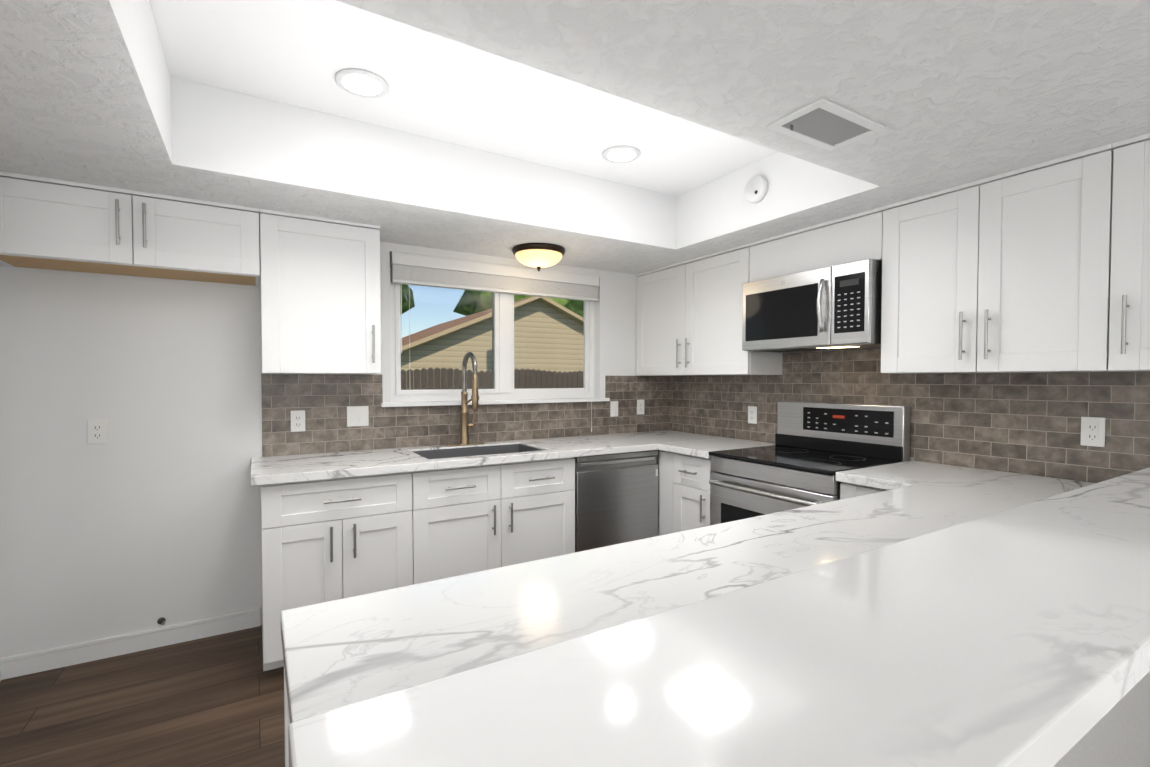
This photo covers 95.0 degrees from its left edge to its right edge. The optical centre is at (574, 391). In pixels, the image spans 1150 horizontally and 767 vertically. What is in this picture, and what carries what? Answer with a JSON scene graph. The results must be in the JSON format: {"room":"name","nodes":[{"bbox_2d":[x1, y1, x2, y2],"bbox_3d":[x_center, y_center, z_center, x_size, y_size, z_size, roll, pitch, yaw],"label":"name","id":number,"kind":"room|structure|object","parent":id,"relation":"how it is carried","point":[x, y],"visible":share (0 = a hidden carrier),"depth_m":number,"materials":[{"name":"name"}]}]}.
{"room":"kitchen","nodes":[
{"label":"kitchen","id":0,"kind":"room"},
{"bbox_2d":[0,625,284,766],"bbox_3d":[-0.504,1.368,-0.507,7.500,0.050,7.300,-1,2,-31],"label":"floor","id":1,"kind":"structure","parent":0,"point":[215,701],"depth_m":2.12,"materials":[{"name":"brown wood"}]},
{"bbox_2d":[284,669,289,766],"bbox_3d":[-0.338,0.879,0.668,0.022,0.872,0.575,-1,2,-31],"label":"cabinet end panel","id":2,"kind":"object","parent":1,"relation":"on","point":[286,716],"depth_m":0.86,"materials":[{"name":"white wood"}]},
{"bbox_2d":[260,472,412,670],"bbox_3d":[-1.246,0.829,2.732,0.652,0.872,0.665,-1,2,-31],"label":"base cabinet","id":3,"kind":"object","parent":1,"relation":"on","point":[325,540],"visible":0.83,"depth_m":2.45,"materials":[{"name":"white wood"}]},
{"bbox_2d":[411,457,574,584],"bbox_3d":[-0.558,0.820,3.149,0.952,0.872,0.665,-1,2,-31],"label":"base cabinet","id":4,"kind":"object","parent":1,"relation":"on","point":[469,520],"visible":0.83,"depth_m":2.86,"materials":[{"name":"white wood"}]},
{"bbox_2d":[251,430,714,485],"bbox_3d":[-0.313,0.358,3.283,2.903,0.040,0.659,-1,2,-31],"label":"countertop","id":5,"kind":"structure","parent":4,"relation":"on","point":[268,470],"depth_m":2.84,"materials":[{"name":"stone"}]},
{"bbox_2d":[444,352,484,445],"bbox_3d":[-0.654,0.045,3.270,0.250,0.585,0.246,-1,2,-31],"label":"spring faucet","id":6,"kind":"object","parent":5,"relation":"on","point":[464,413],"visible":1,"depth_m":3.33,"materials":[{"name":"brown metal"}]},
{"bbox_2d":[412,444,541,458],"bbox_3d":[-0.566,0.534,3.126,0.718,0.365,0.428,-1,2,-31],"label":"sink basin","id":7,"kind":"object","parent":5,"relation":"in","point":[464,452],"depth_m":3.32,"materials":[{"name":"silver metal"}]},
{"bbox_2d":[574,450,657,551],"bbox_3d":[0.125,0.811,3.555,0.626,0.870,0.601,-1,2,-31],"label":"dishwasher","id":8,"kind":"object","parent":1,"relation":"on","point":[616,498],"visible":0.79,"depth_m":3.28,"materials":[{"name":"silver metal"}]},
{"bbox_2d":[656,450,673,535],"bbox_3d":[0.690,0.803,3.841,0.614,0.872,0.756,-1,2,-31],"label":"base cabinet","id":9,"kind":"object","parent":1,"relation":"on","point":[664,460],"visible":0.15,"depth_m":3.42,"materials":[{"name":"white wood"}]},
{"bbox_2d":[655,436,774,458],"bbox_3d":[0.923,0.356,3.385,0.683,0.040,0.444,-1,2,-31],"label":"countertop","id":10,"kind":"structure","parent":9,"relation":"on","point":[698,447],"depth_m":3.37,"materials":[{"name":"stone"}]},
{"bbox_2d":[673,453,713,532],"bbox_3d":[0.954,0.814,3.367,0.658,0.872,0.326,-1,2,-31],"label":"base cabinet","id":11,"kind":"object","parent":1,"relation":"on","point":[691,493],"visible":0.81,"depth_m":3.22,"materials":[{"name":"white wood"}]},
{"bbox_2d":[709,401,910,525],"bbox_3d":[1.225,0.665,2.863,0.712,1.195,0.762,-1,2,-31],"label":"range","id":12,"kind":"object","parent":1,"relation":"on","point":[809,454],"visible":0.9,"depth_m":2.82,"materials":[{"name":"silver metal"}]},
{"bbox_2d":[840,482,886,499],"bbox_3d":[1.542,0.837,2.396,0.658,0.872,0.360,-1,2,-31],"label":"base cabinet","id":13,"kind":"object","parent":1,"relation":"on","point":[848,490],"visible":0.08,"depth_m":2.33,"materials":[{"name":"white wood"}]},
{"bbox_2d":[280,468,1094,722],"bbox_3d":[0.852,0.403,1.416,2.847,0.040,0.642,-1,2,-31],"label":"countertop","id":14,"kind":"structure","parent":13,"relation":"on","point":[340,653],"depth_m":1.04,"materials":[{"name":"stone"}]},
{"bbox_2d":[836,461,974,485],"bbox_3d":[1.532,0.379,2.407,0.656,0.040,0.312,-1,2,-31],"label":"countertop","id":15,"kind":"structure","parent":13,"relation":"on","point":[895,472],"depth_m":2.36,"materials":[{"name":"stone"}]},
{"bbox_2d":[0,242,664,657],"bbox_3d":[-0.925,-0.040,3.386,4.150,2.580,0.150,-1,2,-31],"label":"wall","id":16,"kind":"structure","parent":0,"point":[146,516],"depth_m":2.57,"materials":[{"name":"white paint"}]},
{"bbox_2d":[0,657,3,680],"bbox_3d":[-2.399,1.233,2.090,0.014,0.095,0.510,-1,2,-31],"label":"baseboard","id":17,"kind":"structure","parent":16,"relation":"attached to","point":[1,659],"depth_m":2.34,"materials":[{"name":"white wood"}]},
{"bbox_2d":[87,419,107,443],"bbox_3d":[-2.256,0.186,2.492,0.072,0.117,0.008,-1,2,-31],"label":"outlet","id":18,"kind":"object","parent":16,"relation":"attached to","point":[97,431],"visible":1,"depth_m":2.49,"materials":[{"name":"white plastic"}]},
{"bbox_2d":[0,171,259,285],"bbox_3d":[-2.027,-0.717,2.398,1.015,0.320,0.365,-1,2,-31],"label":"upper cabinet","id":19,"kind":"object","parent":16,"relation":"attached to","point":[52,224],"visible":1,"depth_m":2.29,"materials":[{"name":"white wood"}]},
{"bbox_2d":[4,608,260,678],"bbox_3d":[-2.126,1.221,2.590,0.998,0.095,0.018,-1,2,-31],"label":"baseboard","id":20,"kind":"structure","parent":16,"relation":"attached to","point":[53,658],"depth_m":2.55,"materials":[{"name":"white wood"}]},
{"bbox_2d":[157,617,165,624],"bbox_3d":[-2.058,1.143,2.622,0.034,0.034,0.029,-1,2,-31],"label":"stub","id":21,"kind":"object","parent":16,"relation":"attached to","point":[162,620],"visible":1,"depth_m":2.63,"materials":[{"name":"grey"}]},
{"bbox_2d":[259,209,380,373],"bbox_3d":[-1.354,-0.492,2.811,0.554,0.790,0.365,-1,2,-31],"label":"upper cabinet","id":22,"kind":"object","parent":16,"relation":"attached to","point":[320,306],"visible":0.98,"depth_m":2.68,"materials":[{"name":"white wood"}]},
{"bbox_2d":[261,374,667,456],"bbox_3d":[-0.465,0.109,3.576,2.854,0.445,0.008,-1,2,-31],"label":"backsplash","id":23,"kind":"structure","parent":16,"relation":"attached to","point":[324,401],"depth_m":3.25,"materials":[{"name":"tile"}]},
{"bbox_2d":[291,410,304,431],"bbox_3d":[-1.533,0.161,2.920,0.072,0.117,0.008,-1,2,-31],"label":"electrical outlet","id":24,"kind":"object","parent":23,"relation":"attached to","point":[297,420],"visible":1,"depth_m":2.92,"materials":[{"name":"white plastic"}]},
{"bbox_2d":[347,406,368,426],"bbox_3d":[-1.268,0.142,3.079,0.118,0.117,0.010,-1,2,-31],"label":"double light switch","id":25,"kind":"object","parent":23,"relation":"attached to","point":[357,415],"visible":1,"depth_m":3.08,"materials":[{"name":"white plastic"}]},
{"bbox_2d":[610,401,617,416],"bbox_3d":[0.301,0.129,4.030,0.072,0.117,0.010,-1,2,-31],"label":"light switch","id":26,"kind":"object","parent":23,"relation":"attached to","point":[613,408],"visible":1,"depth_m":4.03,"materials":[{"name":"white plastic"}]},
{"bbox_2d":[637,400,643,414],"bbox_3d":[0.519,0.119,4.163,0.072,0.117,0.008,-1,2,-31],"label":"electrical outlet","id":27,"kind":"object","parent":23,"relation":"attached to","point":[640,406],"visible":1,"depth_m":4.16,"materials":[{"name":"white plastic"}]},
{"bbox_2d":[390,265,593,401],"bbox_3d":[-0.511,-0.402,3.651,1.518,0.908,0.062,-1,2,-31],"label":"window","id":28,"kind":"structure","parent":16,"relation":"in","point":[504,341],"depth_m":3.62,"materials":[{"name":"white plastic"}]},
{"bbox_2d":[390,252,598,431],"bbox_3d":[-0.471,-0.274,3.587,1.496,1.158,0.067,-1,2,-31],"label":"window blind","id":29,"kind":"object","parent":28,"relation":"attached to","point":[421,270],"visible":0.92,"depth_m":3.49,"materials":[{"name":"white fabric"}]},
{"bbox_2d":[381,398,609,406],"bbox_3d":[-0.470,0.066,3.594,1.640,0.024,0.119,-1,2,-31],"label":"window sill","id":30,"kind":"structure","parent":16,"relation":"attached to","point":[445,403],"depth_m":3.50,"materials":[{"name":"white wood"}]},
{"bbox_2d":[0,0,1149,274],"bbox_3d":[-0.504,-0.987,-0.563,7.200,0.360,7.000,-1,2,-31],"label":"ceiling","id":31,"kind":"structure","parent":0,"point":[952,92],"depth_m":1.84,"materials":[{"name":"white paint"}]},
{"bbox_2d":[335,68,388,97],"bbox_3d":[-0.825,-1.193,2.045,0.196,0.010,0.196,-1,2,-31],"label":"recessed light","id":32,"kind":"object","parent":31,"relation":"in","point":[361,83],"visible":1,"depth_m":2.03,"materials":[{"name":"white plastic"}]},
{"bbox_2d":[512,243,564,270],"bbox_3d":[-0.228,-0.830,3.328,0.336,0.138,0.336,-1,2,-31],"label":"flush-mount ceiling light","id":33,"kind":"object","parent":31,"relation":"attached to","point":[538,256],"visible":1,"depth_m":3.22,"materials":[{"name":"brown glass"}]},
{"bbox_2d":[602,145,640,162],"bbox_3d":[0.236,-1.209,2.688,0.196,0.010,0.196,-1,2,-31],"label":"recessed light","id":34,"kind":"object","parent":31,"relation":"in","point":[620,154],"visible":1,"depth_m":2.68,"materials":[{"name":"white plastic"}]},
{"bbox_2d":[744,175,767,202],"bbox_3d":[0.948,-1.066,2.772,0.038,0.136,0.136,-1,2,-31],"label":"smoke detector","id":35,"kind":"object","parent":31,"relation":"attached to","point":[756,189],"visible":1,"depth_m":2.75,"materials":[{"name":"white plastic"}]},
{"bbox_2d":[767,98,885,150],"bbox_3d":[0.814,-0.849,1.704,0.340,0.022,0.195,-1,2,-31],"label":"ceiling vent","id":36,"kind":"object","parent":31,"relation":"in","point":[823,123],"visible":0.98,"depth_m":1.69,"materials":[{"name":"white metal"}]},
{"bbox_2d":[677,348,1090,482],"bbox_3d":[2.678,0.009,1.302,0.150,2.580,7.150,-1,2,-31],"label":"wall","id":37,"kind":"structure","parent":0,"point":[911,458],"depth_m":2.71,"materials":[{"name":"white paint"}]},
{"bbox_2d":[636,244,782,375],"bbox_3d":[0.888,-0.514,3.740,0.365,0.790,1.100,-1,2,-31],"label":"upper cabinet","id":38,"kind":"object","parent":37,"relation":"attached to","point":[688,317],"visible":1,"depth_m":3.57,"materials":[{"name":"white wood"}]},
{"bbox_2d":[748,207,882,281],"bbox_3d":[1.393,-0.767,2.932,0.333,0.244,0.790,-1,2,-31],"label":"upper cabinet","id":39,"kind":"object","parent":37,"relation":"attached to","point":[854,237],"visible":0.62,"depth_m":2.79,"materials":[{"name":"white wood"}]},
{"bbox_2d":[742,259,881,352],"bbox_3d":[1.339,-0.439,2.906,0.448,0.404,0.760,-1,2,-31],"label":"over-the-range microwave","id":40,"kind":"object","parent":39,"relation":"attached to","point":[837,307],"visible":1,"depth_m":2.73,"materials":[{"name":"silver metal"}]},
{"bbox_2d":[668,348,1149,482],"bbox_3d":[1.533,0.052,3.039,0.008,0.584,2.995,-1,2,-31],"label":"backsplash","id":41,"kind":"structure","parent":37,"relation":"attached to","point":[1025,423],"depth_m":2.49,"materials":[{"name":"tile"}]},
{"bbox_2d":[748,406,756,423],"bbox_3d":[1.202,0.155,3.572,0.008,0.117,0.072,-1,2,-31],"label":"outlet","id":42,"kind":"object","parent":41,"relation":"attached to","point":[752,414],"visible":1,"depth_m":3.57,"materials":[{"name":"white plastic"}]},
{"bbox_2d":[1080,417,1105,446],"bbox_3d":[2.082,0.160,2.120,0.008,0.117,0.072,-1,2,-31],"label":"outlet","id":43,"kind":"object","parent":41,"relation":"attached to","point":[1092,431],"visible":1,"depth_m":2.12,"materials":[{"name":"white plastic"}]},
{"bbox_2d":[881,143,1129,373],"bbox_3d":[1.789,-0.478,2.255,0.365,0.790,0.786,-1,2,-31],"label":"upper cabinet","id":44,"kind":"object","parent":37,"relation":"attached to","point":[1008,272],"visible":1,"depth_m":2.10,"materials":[{"name":"white wood"}]},
{"bbox_2d":[1108,133,1149,371],"bbox_3d":[2.074,-0.467,1.784,0.365,0.790,0.311,-1,2,-31],"label":"upper cabinet","id":45,"kind":"object","parent":37,"relation":"attached to","point":[1129,334],"visible":1,"depth_m":1.80,"materials":[{"name":"white wood"}]},
{"bbox_2d":[1053,671,1149,766],"bbox_3d":[1.057,0.800,1.095,2.854,1.008,0.134,-1,2,-31],"label":"wall","id":46,"kind":"structure","parent":0,"point":[1117,734],"depth_m":1.02,"materials":[{"name":"white"}]},
{"bbox_2d":[288,467,1149,766],"bbox_3d":[1.076,0.276,1.037,2.869,0.040,0.325,-1,2,-31],"label":"raised bar","id":47,"kind":"object","parent":46,"relation":"on","point":[1016,637],"visible":1,"depth_m":0.50,"materials":[{"name":"stone"}]},
{"label":"outside","id":48,"kind":"structure","parent":0,"visible":0},
{"bbox_3d":[-10.556,0.753,32.668,70.000,0.200,59.830,-1,2,-31],"label":"ground","id":49,"kind":"structure","parent":48,"visible":0},
{"bbox_2d":[400,284,583,370],"bbox_3d":[-5.403,-6.847,27.484,44.599,15.243,29.514,-1,2,-31],"label":"trees","id":50,"kind":"object","parent":49,"relation":"on","point":[484,300],"depth_m":33.41,"materials":[{"name":"green plant"}]},
{"bbox_2d":[401,367,583,389],"bbox_3d":[-0.813,0.277,12.743,22.030,1.700,0.020,-1,2,-31],"label":"fence","id":51,"kind":"object","parent":49,"relation":"on","point":[529,379],"depth_m":11.96,"materials":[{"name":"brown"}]},
{"bbox_2d":[401,296,583,389],"bbox_3d":[-4.517,-1.413,24.481,10.600,4.520,12.700,-1,2,-31],"label":"house","id":52,"kind":"structure","parent":49,"relation":"on","point":[569,327],"depth_m":19.07,"materials":[{"name":"brown"}]}
]}

